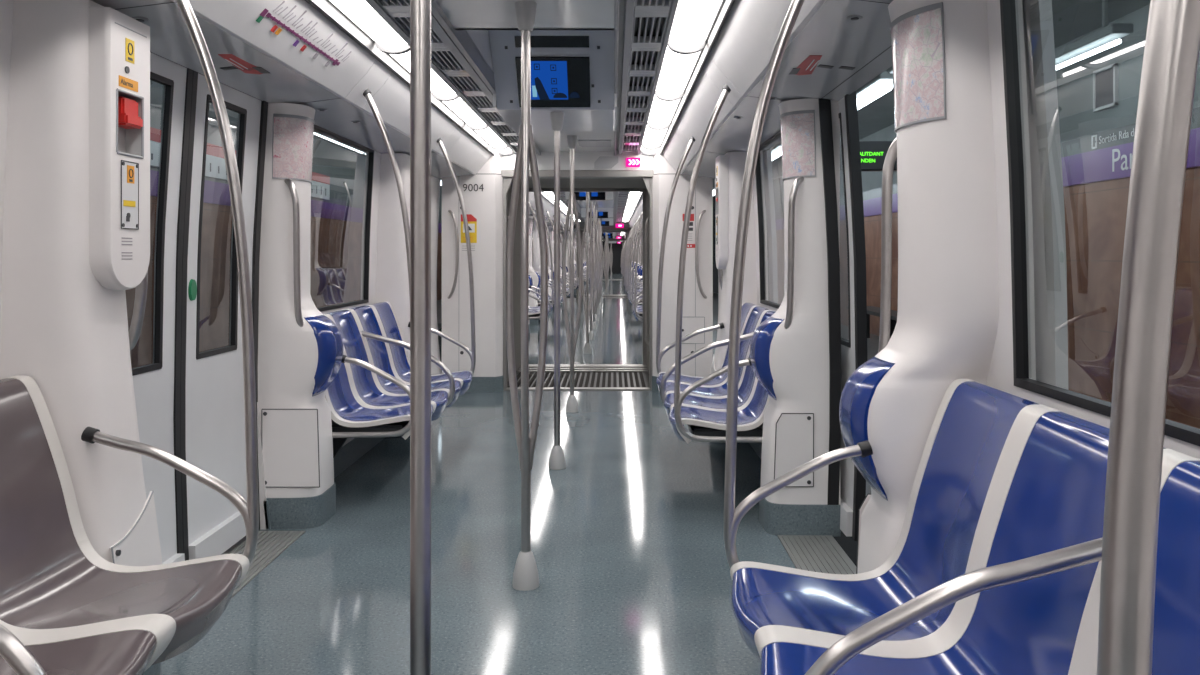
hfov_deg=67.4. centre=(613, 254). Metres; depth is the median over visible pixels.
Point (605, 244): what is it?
pole
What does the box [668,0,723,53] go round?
ceiling light
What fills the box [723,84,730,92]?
socket
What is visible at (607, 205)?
ceiling
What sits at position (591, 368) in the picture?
trim
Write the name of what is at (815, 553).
door
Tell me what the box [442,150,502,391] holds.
end wall panel
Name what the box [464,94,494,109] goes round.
air vent
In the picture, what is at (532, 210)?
grab rail
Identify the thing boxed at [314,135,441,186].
ceiling
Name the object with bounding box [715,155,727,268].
box
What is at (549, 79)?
picture
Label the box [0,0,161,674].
pillar
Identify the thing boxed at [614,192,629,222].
trim
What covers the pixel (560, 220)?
grab rail
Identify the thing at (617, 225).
arrow sign
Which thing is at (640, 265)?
pillar
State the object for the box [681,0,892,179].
overhead panel
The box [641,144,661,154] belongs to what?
ceiling light
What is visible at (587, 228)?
pole
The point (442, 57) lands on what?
air vent
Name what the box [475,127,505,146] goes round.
diffuser
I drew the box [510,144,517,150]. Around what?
air vent
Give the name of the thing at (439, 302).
wall
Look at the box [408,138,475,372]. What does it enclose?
grab rail
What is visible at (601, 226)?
pole
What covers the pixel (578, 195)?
screen
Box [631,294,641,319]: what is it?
bench
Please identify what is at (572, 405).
pole
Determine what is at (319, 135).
strip light
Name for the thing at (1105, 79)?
air vent
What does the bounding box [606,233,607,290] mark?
pole
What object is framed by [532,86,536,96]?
picture light
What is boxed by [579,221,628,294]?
trim
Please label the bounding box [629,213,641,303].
grab rail
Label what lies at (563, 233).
wall
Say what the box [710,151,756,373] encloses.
pillar
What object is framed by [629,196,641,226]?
trim
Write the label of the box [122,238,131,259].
print
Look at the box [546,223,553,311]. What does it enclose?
pillar
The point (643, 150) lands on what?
diffuser
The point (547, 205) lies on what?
trim
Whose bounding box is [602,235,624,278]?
trim
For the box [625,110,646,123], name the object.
air vent
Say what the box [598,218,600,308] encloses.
pole
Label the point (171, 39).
overhead panel
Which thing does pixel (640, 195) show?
trim
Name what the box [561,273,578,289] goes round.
bench
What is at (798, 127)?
map poster
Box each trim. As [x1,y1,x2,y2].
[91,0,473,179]
[115,2,431,152]
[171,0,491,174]
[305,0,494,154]
[365,0,540,154]
[501,170,653,390]
[502,150,652,169]
[506,364,651,390]
[529,188,646,365]
[529,192,574,228]
[529,207,568,229]
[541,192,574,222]
[552,192,584,222]
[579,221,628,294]
[582,295,627,297]
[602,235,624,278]
[602,279,622,280]
[614,0,678,154]
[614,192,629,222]
[628,192,641,223]
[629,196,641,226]
[660,0,734,154]
[662,0,825,174]
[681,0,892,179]
[710,0,889,153]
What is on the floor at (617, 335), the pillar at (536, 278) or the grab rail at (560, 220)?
the pillar at (536, 278)
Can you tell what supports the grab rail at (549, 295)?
attached to the wall
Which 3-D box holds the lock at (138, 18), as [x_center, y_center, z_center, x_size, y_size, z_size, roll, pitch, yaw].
[-1.431,-0.711,2.720,0.048,0.008,0.047,0,0,0]
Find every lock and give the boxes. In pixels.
[132,16,148,21]
[847,15,862,19]
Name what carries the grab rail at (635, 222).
attached to the pillar
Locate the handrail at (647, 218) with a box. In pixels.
[645,217,648,344]
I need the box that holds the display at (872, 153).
[840,133,896,170]
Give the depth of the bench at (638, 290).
20.89 m
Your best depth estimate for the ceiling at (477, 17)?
3.74 m
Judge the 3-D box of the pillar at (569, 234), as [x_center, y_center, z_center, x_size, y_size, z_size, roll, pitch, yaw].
[-1.406,0.275,30.183,0.371,1.950,0.416,0,0,0]
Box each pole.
[410,0,430,674]
[505,0,547,590]
[549,112,565,469]
[562,135,581,412]
[582,192,593,353]
[589,201,594,339]
[589,201,598,328]
[595,205,598,320]
[597,218,601,314]
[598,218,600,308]
[600,218,603,304]
[601,226,602,300]
[603,232,607,292]
[604,243,608,288]
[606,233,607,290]
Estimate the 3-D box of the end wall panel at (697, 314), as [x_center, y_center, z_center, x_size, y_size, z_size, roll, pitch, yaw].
[0.628,0.120,8.270,0.551,2.260,0.260,0,0,0]
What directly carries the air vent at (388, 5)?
attached to the wall at (517, 238)
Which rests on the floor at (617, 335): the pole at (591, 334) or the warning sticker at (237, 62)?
the pole at (591, 334)
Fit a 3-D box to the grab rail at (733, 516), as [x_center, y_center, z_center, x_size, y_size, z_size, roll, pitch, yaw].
[0.568,0.024,2.345,0.562,1.733,0.039,0,0,0]
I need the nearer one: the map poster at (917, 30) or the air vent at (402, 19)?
the map poster at (917, 30)
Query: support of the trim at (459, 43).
attached to the wall at (517, 238)
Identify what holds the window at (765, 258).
in the window frame at (1000, 376)
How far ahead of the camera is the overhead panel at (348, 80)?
3.78 m
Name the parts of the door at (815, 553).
sill plate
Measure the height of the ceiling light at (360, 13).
0.083 m
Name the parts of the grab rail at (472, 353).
armrest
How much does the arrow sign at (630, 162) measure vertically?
0.084 m
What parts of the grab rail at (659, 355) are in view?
armrest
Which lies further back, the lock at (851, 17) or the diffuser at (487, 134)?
the diffuser at (487, 134)
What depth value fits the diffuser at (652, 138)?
7.24 m
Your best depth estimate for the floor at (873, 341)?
13.86 m
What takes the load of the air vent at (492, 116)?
attached to the wall at (517, 238)
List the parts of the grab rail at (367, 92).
armrest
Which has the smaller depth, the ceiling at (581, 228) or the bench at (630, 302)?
the bench at (630, 302)
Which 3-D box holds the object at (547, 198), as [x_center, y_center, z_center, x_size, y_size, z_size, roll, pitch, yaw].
[-1.092,-0.960,18.170,0.022,0.108,16.008,0,0,0]
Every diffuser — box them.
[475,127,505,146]
[497,148,510,152]
[641,147,657,152]
[643,126,665,146]
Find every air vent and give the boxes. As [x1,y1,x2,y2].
[376,0,409,11]
[387,12,445,46]
[431,47,467,73]
[445,74,483,93]
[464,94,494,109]
[479,110,506,123]
[492,124,516,134]
[502,135,518,143]
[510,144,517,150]
[622,144,638,151]
[623,135,640,143]
[624,123,643,134]
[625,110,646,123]
[626,94,649,109]
[627,73,654,93]
[629,47,660,73]
[631,11,668,46]
[634,0,671,11]
[1093,63,1117,111]
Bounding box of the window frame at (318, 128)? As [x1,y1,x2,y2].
[314,125,373,311]
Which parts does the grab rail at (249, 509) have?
armrest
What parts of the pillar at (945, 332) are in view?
access panel, handle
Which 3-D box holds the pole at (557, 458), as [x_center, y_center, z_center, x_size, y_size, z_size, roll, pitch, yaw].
[-0.331,0.207,5.290,0.102,2.085,0.102,0,0,0]
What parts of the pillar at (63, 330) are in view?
access panel, handle, skirting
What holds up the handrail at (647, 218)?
attached to the wall at (647, 191)
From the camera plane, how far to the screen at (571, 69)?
4.96 m
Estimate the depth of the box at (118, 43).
2.51 m
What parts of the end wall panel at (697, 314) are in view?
skirting, hatch door, handle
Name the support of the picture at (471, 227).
attached to the end wall panel at (482, 192)
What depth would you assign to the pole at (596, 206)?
17.03 m
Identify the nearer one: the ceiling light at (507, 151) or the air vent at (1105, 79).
the air vent at (1105, 79)
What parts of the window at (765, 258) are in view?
pane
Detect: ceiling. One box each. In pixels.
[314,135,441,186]
[435,0,616,151]
[512,179,645,187]
[565,192,613,225]
[580,227,630,230]
[713,0,1150,196]
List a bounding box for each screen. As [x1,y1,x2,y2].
[489,30,613,109]
[574,192,585,199]
[590,192,604,199]
[598,212,607,217]
[601,221,608,225]
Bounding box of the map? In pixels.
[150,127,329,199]
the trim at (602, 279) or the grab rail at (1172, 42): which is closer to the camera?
the grab rail at (1172, 42)
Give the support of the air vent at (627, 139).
attached to the wall at (647, 191)
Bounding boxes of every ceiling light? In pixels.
[328,0,409,53]
[380,50,458,100]
[437,97,487,129]
[469,127,507,149]
[494,148,512,154]
[543,192,553,195]
[627,199,636,204]
[628,194,638,200]
[629,192,640,195]
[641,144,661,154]
[642,123,670,149]
[647,94,682,129]
[655,43,705,100]
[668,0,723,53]
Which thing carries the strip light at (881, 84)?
hanging from the ceiling at (1072, 19)
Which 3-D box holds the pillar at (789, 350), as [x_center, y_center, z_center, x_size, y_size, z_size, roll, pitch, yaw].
[0.824,0.275,4.202,0.371,1.950,0.416,0,0,0]
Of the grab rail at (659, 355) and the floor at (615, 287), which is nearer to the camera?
the grab rail at (659, 355)
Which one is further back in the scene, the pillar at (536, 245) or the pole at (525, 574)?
the pillar at (536, 245)
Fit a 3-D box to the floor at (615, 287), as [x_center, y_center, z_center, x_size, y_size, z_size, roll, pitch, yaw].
[-0.251,1.280,36.040,2.600,0.060,16.000,0,0,0]
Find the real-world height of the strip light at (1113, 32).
0.418 m
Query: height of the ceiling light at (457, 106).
0.083 m
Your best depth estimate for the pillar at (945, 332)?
2.34 m
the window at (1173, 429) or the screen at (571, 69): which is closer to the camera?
the window at (1173, 429)
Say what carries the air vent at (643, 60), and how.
attached to the wall at (647, 191)
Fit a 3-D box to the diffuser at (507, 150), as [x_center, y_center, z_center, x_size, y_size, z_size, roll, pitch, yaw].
[-0.993,-0.964,8.038,0.160,0.062,0.384,0,0,0]
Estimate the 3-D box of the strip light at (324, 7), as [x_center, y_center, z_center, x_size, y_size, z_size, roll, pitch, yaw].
[-1.092,-0.960,2.550,0.022,0.108,11.508,0,0,0]
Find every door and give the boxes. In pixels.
[132,52,304,597]
[778,0,1067,573]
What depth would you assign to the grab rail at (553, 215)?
18.05 m
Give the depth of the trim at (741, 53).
3.85 m
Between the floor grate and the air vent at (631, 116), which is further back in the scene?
the floor grate
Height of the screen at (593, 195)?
0.180 m
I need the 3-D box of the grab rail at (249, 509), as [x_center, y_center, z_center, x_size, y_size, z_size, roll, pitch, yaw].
[-1.230,0.024,2.405,0.562,1.733,0.039,0,0,0]
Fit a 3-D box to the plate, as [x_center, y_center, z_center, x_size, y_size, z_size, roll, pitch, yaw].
[-0.159,-0.946,7.660,0.275,0.008,0.420,0,0,0]
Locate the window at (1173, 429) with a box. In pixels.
[1000,0,1199,445]
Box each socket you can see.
[363,89,370,96]
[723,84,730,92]
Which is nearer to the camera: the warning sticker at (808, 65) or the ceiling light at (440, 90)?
the warning sticker at (808, 65)
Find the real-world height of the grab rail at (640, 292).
1.733 m
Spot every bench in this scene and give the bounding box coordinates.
[0,375,249,674]
[323,301,472,457]
[529,289,552,319]
[536,271,562,306]
[550,277,569,295]
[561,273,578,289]
[625,276,641,295]
[628,283,641,304]
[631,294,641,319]
[656,302,774,444]
[730,379,1199,674]
[847,306,896,337]
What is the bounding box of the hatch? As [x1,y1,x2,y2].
[594,156,617,167]
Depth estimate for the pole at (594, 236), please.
15.16 m
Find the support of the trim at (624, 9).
attached to the wall at (647, 191)
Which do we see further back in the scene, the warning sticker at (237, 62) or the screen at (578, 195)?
the screen at (578, 195)
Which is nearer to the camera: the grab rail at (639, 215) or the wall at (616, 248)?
the grab rail at (639, 215)
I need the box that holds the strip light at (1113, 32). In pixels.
[1055,0,1132,69]
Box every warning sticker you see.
[218,54,269,73]
[789,55,821,74]
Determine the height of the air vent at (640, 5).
0.057 m
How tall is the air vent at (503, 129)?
0.057 m
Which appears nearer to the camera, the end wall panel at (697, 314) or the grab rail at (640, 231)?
the end wall panel at (697, 314)
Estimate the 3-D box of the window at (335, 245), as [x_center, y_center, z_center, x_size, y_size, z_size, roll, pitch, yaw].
[-4.981,-0.400,12.000,0.100,3.500,36.000,0,0,0]
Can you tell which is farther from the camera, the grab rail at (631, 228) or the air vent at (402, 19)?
the grab rail at (631, 228)
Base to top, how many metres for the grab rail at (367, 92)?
1.733 m
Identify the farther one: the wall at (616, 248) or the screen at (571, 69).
the wall at (616, 248)
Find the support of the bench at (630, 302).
attached to the wall
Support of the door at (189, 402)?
in the wall at (6, 6)
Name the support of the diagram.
attached to the wall at (6, 6)
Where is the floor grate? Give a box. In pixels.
[509,372,645,386]
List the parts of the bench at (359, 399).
seat, seat, seat, armrest, seat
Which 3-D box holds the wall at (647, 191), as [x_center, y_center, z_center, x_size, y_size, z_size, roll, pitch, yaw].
[0.419,0.225,9.220,0.100,2.050,1.640,0,0,0]
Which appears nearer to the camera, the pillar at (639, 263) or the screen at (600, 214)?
the screen at (600, 214)
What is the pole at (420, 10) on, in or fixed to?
on the floor at (628, 549)
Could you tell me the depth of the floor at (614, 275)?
52.33 m
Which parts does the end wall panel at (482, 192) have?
handle, skirting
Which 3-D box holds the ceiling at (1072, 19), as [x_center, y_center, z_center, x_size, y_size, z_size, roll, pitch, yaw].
[2.619,-2.000,12.000,3.300,0.100,36.000,0,0,0]
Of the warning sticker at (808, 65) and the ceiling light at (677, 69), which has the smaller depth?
the warning sticker at (808, 65)
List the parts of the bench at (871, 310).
leg, seat, leg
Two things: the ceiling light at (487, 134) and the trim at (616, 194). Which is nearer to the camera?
the ceiling light at (487, 134)
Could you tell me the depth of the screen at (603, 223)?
23.29 m
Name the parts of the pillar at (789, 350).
handle, access panel, skirting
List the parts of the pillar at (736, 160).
access panel, handle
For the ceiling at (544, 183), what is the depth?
9.44 m
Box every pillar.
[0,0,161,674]
[258,103,343,528]
[376,153,409,436]
[529,215,540,325]
[529,275,532,332]
[533,220,548,281]
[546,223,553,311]
[548,226,553,306]
[560,230,567,275]
[567,234,575,291]
[637,232,641,281]
[637,237,640,282]
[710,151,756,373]
[750,98,840,536]
[839,0,998,573]
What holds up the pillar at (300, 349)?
on the floor at (628, 549)
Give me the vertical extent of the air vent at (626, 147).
0.057 m
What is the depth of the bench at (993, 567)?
1.79 m
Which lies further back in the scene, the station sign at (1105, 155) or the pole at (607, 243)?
the pole at (607, 243)
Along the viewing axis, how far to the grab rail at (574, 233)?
25.55 m
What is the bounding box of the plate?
[578,140,610,146]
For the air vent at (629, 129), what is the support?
attached to the wall at (647, 191)
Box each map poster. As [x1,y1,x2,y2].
[272,114,314,183]
[780,110,815,180]
[889,2,945,132]
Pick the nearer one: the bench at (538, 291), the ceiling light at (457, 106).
the ceiling light at (457, 106)
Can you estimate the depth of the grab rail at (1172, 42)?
0.53 m
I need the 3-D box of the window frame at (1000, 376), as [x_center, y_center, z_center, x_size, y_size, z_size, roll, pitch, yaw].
[0.964,0.270,2.550,0.110,1.960,11.500,0,0,0]
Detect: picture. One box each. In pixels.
[463,224,474,231]
[531,61,567,99]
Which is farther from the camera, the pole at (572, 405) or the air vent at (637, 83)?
the pole at (572, 405)
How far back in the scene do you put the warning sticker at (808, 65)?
3.42 m
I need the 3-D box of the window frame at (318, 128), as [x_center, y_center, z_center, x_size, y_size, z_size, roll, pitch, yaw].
[-1.623,-0.193,5.250,0.068,1.015,1.460,0,0,0]
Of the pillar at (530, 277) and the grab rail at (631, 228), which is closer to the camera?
the pillar at (530, 277)
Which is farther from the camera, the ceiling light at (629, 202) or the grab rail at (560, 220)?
the grab rail at (560, 220)
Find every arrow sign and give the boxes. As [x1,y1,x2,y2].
[616,224,623,227]
[626,158,639,166]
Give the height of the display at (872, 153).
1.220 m
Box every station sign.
[150,170,441,232]
[775,107,1199,229]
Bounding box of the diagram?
[256,1,350,66]
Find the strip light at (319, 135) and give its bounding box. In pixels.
[314,132,362,152]
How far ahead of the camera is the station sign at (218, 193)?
14.65 m
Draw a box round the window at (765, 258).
[756,130,780,308]
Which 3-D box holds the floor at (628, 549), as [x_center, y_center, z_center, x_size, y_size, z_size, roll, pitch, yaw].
[-0.331,1.280,3.460,2.600,0.060,13.320,0,0,0]
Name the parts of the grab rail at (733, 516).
armrest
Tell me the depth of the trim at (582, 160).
8.27 m
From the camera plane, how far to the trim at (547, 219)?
18.00 m
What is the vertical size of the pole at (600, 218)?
2.200 m
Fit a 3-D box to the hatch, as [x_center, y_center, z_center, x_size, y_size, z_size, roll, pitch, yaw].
[-0.066,-0.850,8.264,0.220,0.110,0.012,0,0,0]
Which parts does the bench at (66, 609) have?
armrest, seat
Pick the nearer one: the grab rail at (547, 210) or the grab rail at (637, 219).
the grab rail at (547, 210)
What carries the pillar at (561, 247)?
on the floor at (617, 335)
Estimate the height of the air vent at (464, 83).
0.057 m
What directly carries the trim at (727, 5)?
attached to the wall at (647, 191)
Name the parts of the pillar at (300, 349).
access panel, handle, skirting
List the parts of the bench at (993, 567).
seat, armrest, seat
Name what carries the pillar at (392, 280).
on the floor at (628, 549)
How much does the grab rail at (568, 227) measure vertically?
1.733 m
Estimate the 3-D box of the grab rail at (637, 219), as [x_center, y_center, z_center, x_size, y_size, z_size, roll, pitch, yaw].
[0.568,0.024,19.990,0.562,1.733,0.039,0,0,0]
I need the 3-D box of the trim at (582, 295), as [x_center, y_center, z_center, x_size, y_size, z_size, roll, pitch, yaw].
[-0.283,1.247,27.115,1.400,0.026,1.850,0,0,0]
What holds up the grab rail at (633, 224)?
attached to the pillar
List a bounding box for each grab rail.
[81,0,258,565]
[332,89,409,437]
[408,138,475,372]
[529,201,540,318]
[529,221,553,305]
[538,210,560,303]
[548,215,562,286]
[560,220,569,294]
[566,227,577,287]
[567,233,578,278]
[624,224,639,288]
[624,228,634,276]
[625,222,640,285]
[626,219,641,294]
[628,215,641,291]
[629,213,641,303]
[632,217,641,301]
[634,223,641,318]
[656,136,723,373]
[674,84,761,442]
[724,0,872,568]
[1097,0,1199,674]
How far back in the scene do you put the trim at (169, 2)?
2.61 m
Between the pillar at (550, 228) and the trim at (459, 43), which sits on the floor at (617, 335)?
the pillar at (550, 228)
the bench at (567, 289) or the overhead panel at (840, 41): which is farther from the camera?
the bench at (567, 289)
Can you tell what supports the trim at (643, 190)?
attached to the wall at (517, 238)
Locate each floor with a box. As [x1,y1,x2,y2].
[161,368,795,674]
[518,298,641,368]
[566,281,631,296]
[589,273,621,280]
[713,293,878,494]
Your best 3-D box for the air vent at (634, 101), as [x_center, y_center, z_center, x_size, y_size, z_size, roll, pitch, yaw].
[0.148,-0.967,5.540,0.140,0.057,0.590,0,0,0]
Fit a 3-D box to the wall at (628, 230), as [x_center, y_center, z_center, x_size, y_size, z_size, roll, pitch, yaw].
[0.467,0.225,27.090,0.100,2.050,1.640,0,0,0]
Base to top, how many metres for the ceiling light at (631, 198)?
0.083 m
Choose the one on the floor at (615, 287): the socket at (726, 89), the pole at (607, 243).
the pole at (607, 243)
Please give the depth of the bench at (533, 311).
13.39 m
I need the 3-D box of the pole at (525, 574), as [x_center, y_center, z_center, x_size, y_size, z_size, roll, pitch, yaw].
[-0.346,0.150,3.409,0.145,2.200,0.158,0,0,30]
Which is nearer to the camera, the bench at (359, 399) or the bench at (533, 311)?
the bench at (359, 399)
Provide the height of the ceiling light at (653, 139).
0.083 m
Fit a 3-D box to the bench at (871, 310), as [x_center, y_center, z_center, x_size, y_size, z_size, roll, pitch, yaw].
[3.859,1.035,12.500,0.420,0.470,3.200,0,0,0]
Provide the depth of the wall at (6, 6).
5.08 m
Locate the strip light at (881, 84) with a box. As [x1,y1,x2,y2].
[771,70,892,160]
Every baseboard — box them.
[264,438,383,528]
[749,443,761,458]
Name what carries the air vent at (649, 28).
attached to the wall at (647, 191)
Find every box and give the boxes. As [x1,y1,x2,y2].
[88,7,149,289]
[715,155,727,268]
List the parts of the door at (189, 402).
sill plate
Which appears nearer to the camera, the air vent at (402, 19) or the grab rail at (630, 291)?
the air vent at (402, 19)
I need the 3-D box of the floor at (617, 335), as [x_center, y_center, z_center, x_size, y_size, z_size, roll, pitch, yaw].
[-0.331,1.280,18.170,2.600,0.060,16.000,0,0,0]
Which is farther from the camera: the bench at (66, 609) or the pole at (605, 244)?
the pole at (605, 244)
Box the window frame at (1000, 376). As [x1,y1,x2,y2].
[715,0,1199,458]
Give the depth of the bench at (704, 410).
5.03 m
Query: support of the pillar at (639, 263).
on the floor at (615, 287)
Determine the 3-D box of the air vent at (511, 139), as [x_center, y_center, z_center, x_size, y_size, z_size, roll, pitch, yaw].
[-0.810,-0.967,7.310,0.140,0.057,0.590,0,0,0]
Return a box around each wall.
[0,0,441,528]
[437,299,441,328]
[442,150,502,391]
[507,182,520,381]
[563,233,567,282]
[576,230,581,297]
[602,241,621,272]
[627,229,630,296]
[647,191,648,373]
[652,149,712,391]
[773,4,1199,428]
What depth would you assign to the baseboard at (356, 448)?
5.36 m
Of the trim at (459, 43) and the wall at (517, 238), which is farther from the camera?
the wall at (517, 238)
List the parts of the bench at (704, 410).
seat, armrest, seat, seat, seat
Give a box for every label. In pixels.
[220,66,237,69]
[818,65,833,68]
[839,66,854,69]
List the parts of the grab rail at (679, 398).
armrest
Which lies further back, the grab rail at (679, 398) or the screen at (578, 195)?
the screen at (578, 195)
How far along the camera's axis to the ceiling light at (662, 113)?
6.00 m
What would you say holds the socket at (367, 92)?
attached to the grab rail at (367, 92)
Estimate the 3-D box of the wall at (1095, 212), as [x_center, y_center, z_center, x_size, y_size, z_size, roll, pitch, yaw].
[4.219,-0.400,12.000,0.100,3.500,36.000,0,0,0]
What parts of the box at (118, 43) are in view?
panel, pull handle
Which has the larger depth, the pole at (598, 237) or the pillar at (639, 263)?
the pillar at (639, 263)

